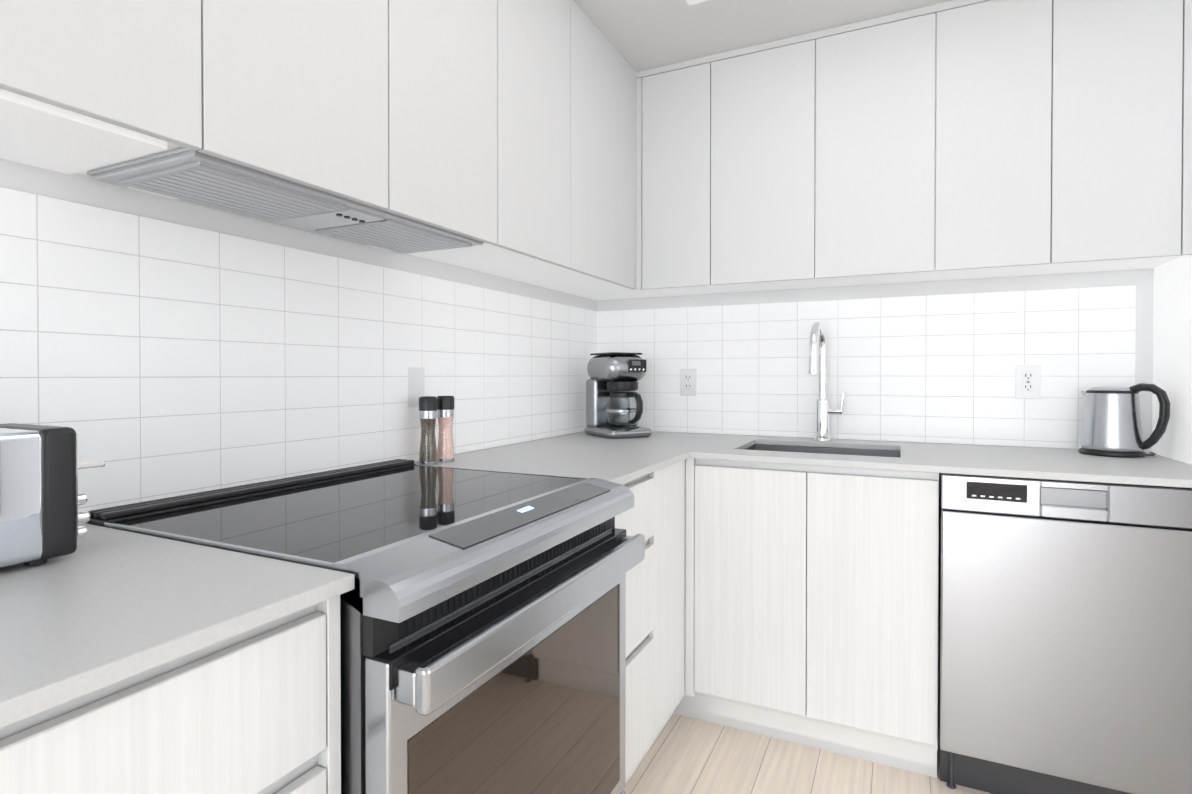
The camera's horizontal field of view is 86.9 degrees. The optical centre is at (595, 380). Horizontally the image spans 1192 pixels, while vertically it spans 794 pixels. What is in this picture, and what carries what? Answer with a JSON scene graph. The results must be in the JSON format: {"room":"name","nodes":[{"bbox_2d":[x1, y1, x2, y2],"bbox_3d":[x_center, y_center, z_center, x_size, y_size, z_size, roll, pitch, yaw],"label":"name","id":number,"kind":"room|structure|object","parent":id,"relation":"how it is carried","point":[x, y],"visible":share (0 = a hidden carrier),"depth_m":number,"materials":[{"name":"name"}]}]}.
{"room":"kitchen","nodes":[
{"label":"kitchen","id":0,"kind":"room"},
{"bbox_2d":[0,158,595,461],"bbox_3d":[-1.329,-0.141,0.281,0.100,2.600,6.100,0,1,26],"label":"wall","id":1,"kind":"structure","parent":0,"point":[82,188],"depth_m":1.33,"materials":[{"name":"white paint"}]},
{"bbox_2d":[0,0,219,176],"bbox_3d":[-0.816,-0.772,0.829,0.338,0.838,0.380,0,1,26],"label":"upper cabinet","id":2,"kind":"object","parent":1,"relation":"attached to","point":[86,85],"depth_m":0.85,"materials":[{"name":"white paint"}]},
{"bbox_2d":[87,147,483,253],"bbox_3d":[-0.570,-0.346,1.334,0.289,0.021,0.742,0,1,26],"label":"hood insert","id":3,"kind":"object","parent":2,"relation":"attached to","point":[188,175],"visible":0.98,"depth_m":1.17,"materials":[{"name":"silver metal"}]},
{"bbox_2d":[0,186,596,511],"bbox_3d":[-0.737,-0.035,1.384,0.006,0.543,3.400,0,1,26],"label":"backsplash","id":4,"kind":"structure","parent":1,"relation":"attached to","point":[146,358],"depth_m":1.33,"materials":[{"name":"tile"}]},
{"bbox_2d":[407,367,424,407],"bbox_3d":[-0.524,0.019,1.824,0.007,0.116,0.072,0,1,26],"label":"electrical outlet","id":5,"kind":"object","parent":4,"relation":"attached to","point":[416,383],"visible":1,"depth_m":1.82,"materials":[{"name":"white plastic"}]},
{"bbox_2d":[214,0,399,211],"bbox_3d":[-0.651,-0.775,1.169,0.338,0.838,0.376,0,1,26],"label":"upper cabinet","id":6,"kind":"object","parent":1,"relation":"attached to","point":[310,89],"depth_m":1.11,"materials":[{"name":"white paint"}]},
{"bbox_2d":[390,0,507,255],"bbox_3d":[-0.486,-0.778,1.509,0.338,0.838,0.380,0,1,26],"label":"upper cabinet","id":7,"kind":"object","parent":1,"relation":"attached to","point":[454,97],"depth_m":1.46,"materials":[{"name":"white paint"}]},
{"bbox_2d":[418,0,575,275],"bbox_3d":[-0.317,-0.781,1.858,0.338,0.838,0.396,0,1,26],"label":"upper cabinet","id":8,"kind":"object","parent":1,"relation":"attached to","point":[560,146],"depth_m":1.82,"materials":[{"name":"white paint"}]},
{"bbox_2d":[499,3,639,295],"bbox_3d":[-0.111,-0.785,2.282,0.338,0.838,0.546,0,1,26],"label":"upper cabinet","id":9,"kind":"object","parent":1,"relation":"attached to","point":[605,81],"depth_m":2.20,"materials":[{"name":"white paint"}]},
{"bbox_2d":[574,0,951,71],"bbox_3d":[0.741,-1.227,-0.732,4.700,0.100,6.100,0,1,26],"label":"ceiling","id":10,"kind":"structure","parent":0,"point":[641,35],"depth_m":2.11,"materials":[{"name":"white paint"}]},
{"bbox_2d":[686,0,707,5],"bbox_3d":[0.574,-1.188,1.194,1.200,0.011,1.200,0,1,26],"label":"ceiling light panel","id":11,"kind":"object","parent":10,"relation":"attached to","point":[690,2],"visible":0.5,"depth_m":1.97,"materials":[{"name":"grey"}]},
{"bbox_2d":[624,713,991,793],"bbox_3d":[0.741,1.198,-0.709,4.700,0.060,6.100,0,1,26],"label":"floor","id":12,"kind":"structure","parent":0,"point":[687,755],"depth_m":1.85,"materials":[{"name":"brown wood"}]},
{"bbox_2d":[0,595,340,793],"bbox_3d":[-0.880,0.714,0.377,0.628,0.888,1.251,0,1,26],"label":"base cabinet","id":13,"kind":"object","parent":12,"relation":"on","point":[257,710],"depth_m":0.65,"materials":[{"name":"white wood"}]},
{"bbox_2d":[0,523,354,727],"bbox_3d":[-0.870,0.258,0.371,0.648,0.020,1.256,0,1,26],"label":"countertop","id":14,"kind":"structure","parent":13,"relation":"on","point":[100,607],"depth_m":0.69,"materials":[{"name":"stone"}]},
{"bbox_2d":[0,423,104,567],"bbox_3d":[-0.850,0.153,0.736,0.168,0.180,0.433,0,1,26],"label":"toaster","id":15,"kind":"object","parent":14,"relation":"on","point":[41,500],"visible":1,"depth_m":0.82,"materials":[{"name":"silver metal"}]},
{"bbox_2d":[86,459,644,793],"bbox_3d":[-0.380,0.685,1.258,0.740,0.928,0.754,0,1,26],"label":"range","id":16,"kind":"object","parent":12,"relation":"on","point":[482,631],"visible":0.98,"depth_m":1.03,"materials":[{"name":"silver metal"}]},
{"bbox_2d":[615,471,655,785],"bbox_3d":[-0.193,0.700,1.794,0.628,0.888,0.358,0,1,26],"label":"base cabinet","id":17,"kind":"object","parent":12,"relation":"on","point":[640,723],"depth_m":1.73,"materials":[{"name":"white wood"}]},
{"bbox_2d":[656,458,695,739],"bbox_3d":[-0.034,0.698,2.089,0.658,0.888,0.311,0,1,26],"label":"base cabinet","id":18,"kind":"object","parent":12,"relation":"on","point":[675,483],"depth_m":2.00,"materials":[{"name":"white wood"}]},
{"bbox_2d":[696,458,751,722],"bbox_3d":[0.180,0.694,2.485,0.698,0.888,0.628,0,1,26],"label":"base cabinet","id":19,"kind":"object","parent":12,"relation":"on","point":[723,487],"depth_m":2.03,"materials":[{"name":"white wood"}]},
{"bbox_2d":[414,439,691,483],"bbox_3d":[-0.128,0.243,1.901,0.650,0.020,0.624,0,1,26],"label":"countertop","id":20,"kind":"structure","parent":19,"relation":"on","point":[620,463],"depth_m":1.89,"materials":[{"name":"stone"}]},
{"bbox_2d":[419,396,436,464],"bbox_3d":[-0.473,0.139,1.771,0.051,0.190,0.051,0,1,26],"label":"pepper grinder","id":21,"kind":"object","parent":20,"relation":"on","point":[428,417],"visible":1,"depth_m":1.75,"materials":[{"name":"black glass"}]},
{"bbox_2d":[437,396,454,461],"bbox_3d":[-0.437,0.138,1.827,0.051,0.190,0.051,0,1,26],"label":"salt grinder","id":22,"kind":"object","parent":20,"relation":"on","point":[445,416],"visible":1,"depth_m":1.81,"materials":[{"name":"pink glass"}]},
{"bbox_2d":[544,431,1191,487],"bbox_3d":[0.762,0.241,2.186,2.002,0.020,0.650,0,1,26],"label":"countertop","id":23,"kind":"structure","parent":19,"relation":"on","point":[984,460],"depth_m":1.91,"materials":[{"name":"stone"}]},
{"bbox_2d":[584,352,651,438],"bbox_3d":[0.102,0.056,2.569,0.196,0.340,0.294,0,1,-29],"label":"coffee maker","id":24,"kind":"object","parent":23,"relation":"on","point":[614,406],"visible":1,"depth_m":2.52,"materials":[{"name":"silver metal"}]},
{"bbox_2d":[745,444,899,456],"bbox_3d":[0.776,0.359,2.188,0.534,0.213,0.384,0,1,26],"label":"sink","id":25,"kind":"object","parent":23,"relation":"in","point":[881,453],"visible":0.02,"depth_m":2.35,"materials":[{"name":"silver metal"}]},
{"bbox_2d":[808,321,844,440],"bbox_3d":[0.859,0.004,2.333,0.114,0.450,0.216,0,1,26],"label":"faucet","id":26,"kind":"object","parent":23,"relation":"on","point":[817,337],"visible":1,"depth_m":2.39,"materials":[{"name":"silver metal"}]},
{"bbox_2d":[1078,383,1169,457],"bbox_3d":[1.644,0.119,1.971,0.209,0.225,0.166,0,1,26],"label":"kettle","id":27,"kind":"object","parent":23,"relation":"on","point":[1112,424],"visible":1,"depth_m":1.92,"materials":[{"name":"silver metal"}]},
{"bbox_2d":[938,473,1191,793],"bbox_3d":[1.358,0.701,1.889,0.596,0.886,0.616,0,1,26],"label":"dishwasher","id":28,"kind":"object","parent":12,"relation":"on","point":[1064,637],"visible":1,"depth_m":1.62,"materials":[{"name":"silver metal"}]},
{"bbox_2d":[596,268,1153,451],"bbox_3d":[2.094,-0.157,1.956,4.600,2.600,0.100,0,1,26],"label":"wall","id":29,"kind":"structure","parent":0,"point":[1142,280],"depth_m":2.25,"materials":[{"name":"white paint"}]},
{"bbox_2d":[640,55,731,295],"bbox_3d":[0.352,-0.788,2.538,0.313,0.838,0.357,0,1,26],"label":"upper cabinet","id":30,"kind":"object","parent":29,"relation":"attached to","point":[676,98],"depth_m":2.39,"materials":[{"name":"white paint"}]},
{"bbox_2d":[712,31,823,292],"bbox_3d":[0.663,-0.786,2.398,0.368,0.838,0.338,0,1,26],"label":"upper cabinet","id":31,"kind":"object","parent":29,"relation":"attached to","point":[766,96],"depth_m":2.24,"materials":[{"name":"white paint"}]},
{"bbox_2d":[597,285,1136,448],"bbox_3d":[0.886,-0.046,2.484,1.955,0.543,0.006,0,1,26],"label":"backsplash","id":32,"kind":"structure","parent":29,"relation":"attached to","point":[940,368],"depth_m":2.37,"materials":[{"name":"tile"}]},
{"bbox_2d":[680,369,696,395],"bbox_3d":[0.398,0.006,2.713,0.072,0.116,0.007,0,1,26],"label":"electrical outlet","id":33,"kind":"object","parent":32,"relation":"attached to","point":[688,380],"visible":1,"depth_m":2.71,"materials":[{"name":"white plastic"}]},
{"bbox_2d":[1016,365,1040,398],"bbox_3d":[1.498,0.004,2.180,0.072,0.116,0.007,0,1,26],"label":"electrical outlet","id":34,"kind":"object","parent":32,"relation":"attached to","point":[1028,381],"visible":1,"depth_m":2.18,"materials":[{"name":"white plastic"}]},
{"bbox_2d":[820,3,939,286],"bbox_3d":[0.993,-0.785,2.238,0.365,0.838,0.338,0,1,26],"label":"upper cabinet","id":35,"kind":"object","parent":29,"relation":"attached to","point":[880,76],"depth_m":2.08,"materials":[{"name":"white paint"}]},
{"bbox_2d":[936,0,1059,280],"bbox_3d":[1.294,-0.783,2.092,0.306,0.838,0.338,0,1,26],"label":"upper cabinet","id":36,"kind":"object","parent":29,"relation":"attached to","point":[1000,59],"depth_m":1.93,"materials":[{"name":"white paint"}]},
{"bbox_2d":[1044,0,1191,274],"bbox_3d":[1.582,-0.782,1.953,0.332,0.838,0.338,0,1,26],"label":"upper cabinet","id":37,"kind":"object","parent":29,"relation":"attached to","point":[1126,65],"depth_m":1.80,"materials":[{"name":"white paint"}]},
{"bbox_2d":[1152,255,1191,464],"bbox_3d":[1.667,-0.154,1.635,0.100,2.600,0.850,0,1,26],"label":"wall","id":38,"kind":"structure","parent":0,"point":[1172,337],"depth_m":1.88,"materials":[{"name":"white paint"}]}
]}

